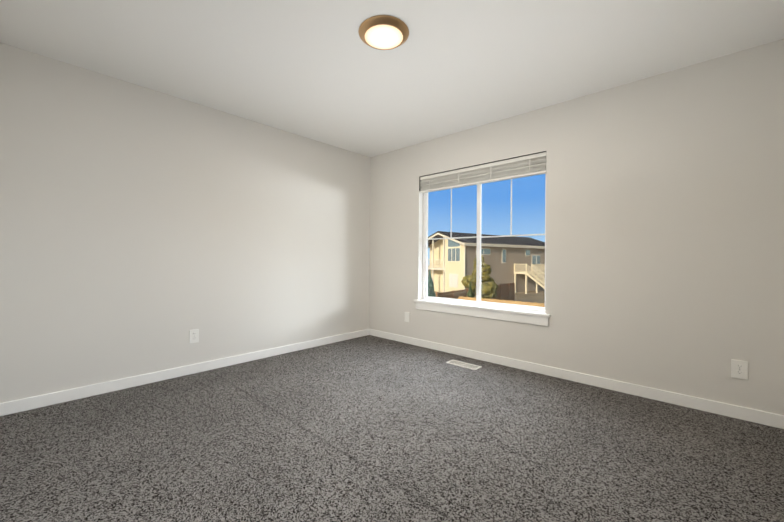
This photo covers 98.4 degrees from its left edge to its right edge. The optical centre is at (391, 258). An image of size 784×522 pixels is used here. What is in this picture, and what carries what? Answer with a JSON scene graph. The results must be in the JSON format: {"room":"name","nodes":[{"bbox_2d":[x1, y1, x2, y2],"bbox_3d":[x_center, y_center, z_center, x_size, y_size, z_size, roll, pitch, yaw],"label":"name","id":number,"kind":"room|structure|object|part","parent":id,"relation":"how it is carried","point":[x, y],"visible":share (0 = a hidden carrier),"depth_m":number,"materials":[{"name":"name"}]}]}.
{"room":"empty bedroom","nodes":[
{"label":"empty bedroom","id":0,"kind":"room"},
{"bbox_2d":[0,42,370,402],"bbox_3d":[-1.566,-0.183,3.403,0.160,2.440,3.870,0,0,43],"label":"wall","id":1,"kind":"structure","parent":0,"point":[144,230],"depth_m":2.82,"materials":[{"name":"white paint"}]},
{"bbox_2d":[0,329,368,415],"bbox_3d":[-1.510,0.995,3.343,0.013,0.085,3.550,0,0,43],"label":"baseboard","id":2,"kind":"structure","parent":1,"relation":"attached to","point":[26,404],"depth_m":2.81,"materials":[{"name":"white wood"}]},
{"bbox_2d":[189,329,198,343],"bbox_3d":[-1.784,0.700,3.047,0.008,0.122,0.078,0,0,43],"label":"electrical outlet","id":3,"kind":"object","parent":1,"relation":"attached to","point":[194,336],"depth_m":3.05,"materials":[{"name":"white plastic"}]},
{"bbox_2d":[0,335,783,521],"bbox_3d":[-0.064,1.145,2.008,4.270,0.200,3.870,0,0,43],"label":"floor","id":4,"kind":"structure","parent":0,"point":[368,428],"depth_m":1.84,"materials":[{"name":"carpet"}]},
{"bbox_2d":[446,360,481,369],"bbox_3d":[0.707,1.048,3.345,0.330,0.006,0.130,0,0,43],"label":"floor air vent","id":5,"kind":"object","parent":4,"relation":"on","point":[465,365],"depth_m":3.34,"materials":[{"name":"silver metal"}]},
{"bbox_2d":[0,0,783,156],"bbox_3d":[-0.047,-1.495,2.011,4.270,0.200,3.870,0,0,43],"label":"ceiling","id":6,"kind":"structure","parent":0,"point":[320,71],"depth_m":2.27,"materials":[{"name":"white paint"}]},
{"bbox_2d":[358,15,408,49],"bbox_3d":[-0.051,-1.375,2.088,0.312,0.039,0.312,0,0,43],"label":"ceiling light","id":7,"kind":"object","parent":6,"relation":"in","point":[383,32],"depth_m":2.04,"materials":[{"name":"brown metal"}]},
{"bbox_2d":[365,25,402,48],"bbox_3d":[-0.051,-1.361,2.088,0.237,0.010,0.237,0,0,43],"label":"diffuser","id":8,"kind":"object","parent":7,"relation":"attached to","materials":[{"name":"beige glass"}]},
{"bbox_2d":[369,39,783,414],"bbox_3d":[1.202,-0.165,3.373,3.950,2.440,0.160,0,0,43],"label":"wall","id":9,"kind":"structure","parent":0,"point":[665,231],"depth_m":2.58,"materials":[{"name":"white paint"}]},
{"bbox_2d":[404,312,408,321],"bbox_3d":[0.185,0.724,4.191,0.078,0.122,0.008,0,0,43],"label":"outlet","id":10,"kind":"object","parent":9,"relation":"attached to","point":[406,317],"depth_m":4.19,"materials":[{"name":"white plastic"}]},
{"bbox_2d":[414,299,549,316],"bbox_3d":[0.878,0.512,3.600,1.560,0.024,0.129,0,0,43],"label":"window sill","id":11,"kind":"structure","parent":9,"relation":"attached to","point":[524,312],"depth_m":3.46,"materials":[{"name":"white wood"}]},
{"bbox_2d":[416,174,548,325],"bbox_3d":[0.910,-0.189,3.632,1.530,1.596,0.176,0,0,43],"label":"window","id":12,"kind":"structure","parent":9,"relation":"in","point":[518,308],"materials":[{"name":"clear glass"}]},
{"bbox_3d":[0.404,-0.485,4.036,0.058,0.630,0.019,0,0,43],"label":"blind cord","id":13,"kind":"part","parent":12,"relation":"part of","materials":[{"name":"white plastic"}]},
{"bbox_2d":[427,189,476,239],"bbox_3d":[0.683,-0.584,3.898,0.675,0.712,0.005,0,0,43],"label":"window grille","id":14,"kind":"object","parent":12,"relation":"attached to","point":[451,237],"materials":[{"name":"white plastic"}]},
{"bbox_3d":[0.683,-0.243,3.888,0.743,1.447,0.026,0,0,43],"label":"window sash","id":15,"kind":"part","parent":12,"relation":"part of","materials":[{"name":"white plastic"}]},
{"bbox_3d":[0.851,0.566,3.572,1.530,0.085,0.016,0,0,43],"label":"window sill apron","id":16,"kind":"part","parent":12,"relation":"part of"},
{"bbox_2d":[419,151,545,192],"bbox_3d":[0.890,-0.887,3.605,1.458,0.188,0.057,0,0,43],"label":"window blind","id":17,"kind":"object","parent":12,"relation":"attached to","point":[525,166],"depth_m":3.50,"materials":[{"name":"white plastic"}]},
{"bbox_3d":[1.204,-0.240,3.446,0.743,1.447,0.026,0,0,43],"label":"window sash","id":18,"kind":"part","parent":12,"relation":"part of","materials":[{"name":"white plastic"}]},
{"bbox_2d":[481,179,543,237],"bbox_3d":[1.216,-0.581,3.444,0.675,0.712,0.005,0,0,43],"label":"window grille","id":19,"kind":"object","parent":12,"relation":"attached to","point":[511,235],"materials":[{"name":"white plastic"}]},
{"bbox_2d":[369,329,783,428],"bbox_3d":[1.141,1.012,3.304,3.937,0.085,0.013,0,0,43],"label":"baseboard","id":20,"kind":"structure","parent":9,"relation":"attached to","point":[744,413],"depth_m":2.71,"materials":[{"name":"white wood"}]},
{"bbox_2d":[731,359,747,379],"bbox_3d":[2.302,0.735,2.239,0.078,0.122,0.008,0,0,43],"label":"electrical outlet","id":21,"kind":"object","parent":9,"relation":"attached to","point":[739,369],"depth_m":2.24,"materials":[{"name":"white plastic"}]},
{"label":"outside","id":22,"kind":"structure","parent":0,"visible":0},
{"bbox_2d":[428,266,544,302],"bbox_3d":[44.721,4.479,53.494,240.000,0.300,260.000,0,0,43],"label":"yard","id":23,"kind":"structure","parent":22,"point":[534,294],"depth_m":36.83,"materials":[{"name":"brown soil"}]},
{"bbox_2d":[428,271,435,296],"bbox_3d":[2.498,2.295,22.122,1.568,3.468,1.465,0,0,30],"label":"spruce tree","id":24,"kind":"object","parent":23,"relation":"on","point":[431,289],"depth_m":21.92,"materials":[{"name":"green plant"}]},
{"bbox_2d":[466,282,473,297],"bbox_3d":[5.552,2.756,23.630,0.786,2.588,0.944,0,0,-13],"label":"bush","id":25,"kind":"object","parent":23,"relation":"on","point":[470,290],"depth_m":23.51,"materials":[{"name":"green plant"}]},
{"bbox_2d":[436,283,514,300],"bbox_3d":[7.039,3.091,26.054,0.100,1.940,13.468,0,0,40],"label":"fence","id":26,"kind":"object","parent":23,"relation":"on","point":[506,290],"depth_m":28.46,"materials":[{"name":"brown wood"}]},
{"bbox_2d":[461,256,497,298],"bbox_3d":[6.404,1.875,24.788,2.720,4.362,2.443,0,0,43],"label":"pine tree","id":27,"kind":"object","parent":23,"relation":"on","point":[484,286],"depth_m":24.15,"materials":[{"name":"green plant"}]},
{"bbox_2d":[428,233,544,295],"bbox_3d":[12.621,0.587,43.909,17.940,7.050,8.350,0,0,-35],"label":"house","id":28,"kind":"structure","parent":23,"relation":"on","point":[505,268],"depth_m":39.90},
{"bbox_2d":[428,231,544,245],"bbox_3d":[12.643,-2.336,43.943,17.900,1.562,8.300,0,0,-35],"label":"shingles","id":29,"kind":"object","parent":28,"relation":"on","point":[515,240],"depth_m":40.89,"materials":[{"name":"black"}]},
{"bbox_2d":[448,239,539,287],"bbox_3d":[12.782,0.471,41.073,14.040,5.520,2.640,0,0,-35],"label":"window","id":30,"kind":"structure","parent":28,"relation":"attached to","point":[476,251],"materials":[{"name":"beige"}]},
{"bbox_2d":[449,274,457,286],"bbox_3d":[6.801,2.419,37.407,0.025,1.400,1.250,0,0,-35],"label":"blinds","id":31,"kind":"object","parent":30,"relation":"attached to","point":[455,280],"depth_m":37.26,"materials":[{"name":"white"}]},
{"bbox_3d":[12.774,0.471,41.034,13.955,5.280,2.555,0,0,-35],"label":"window glass of the house","id":32,"kind":"part","parent":30,"relation":"part of","materials":[{"name":"glass"}]},
{"bbox_2d":[458,296,544,306],"bbox_3d":[12.102,3.166,13.145,21.271,1.835,0.110,0,0,40],"label":"fence","id":33,"kind":"object","parent":23,"relation":"on","point":[503,301],"depth_m":18.07,"materials":[{"name":"brown wood"}]},
{"bbox_2d":[514,264,544,293],"bbox_3d":[18.168,2.520,39.919,4.520,3.850,5.530,0,0,-35],"label":"deck","id":34,"kind":"object","parent":23,"relation":"on","point":[523,269],"depth_m":39.68,"materials":[{"name":"beige wood"}]}
]}

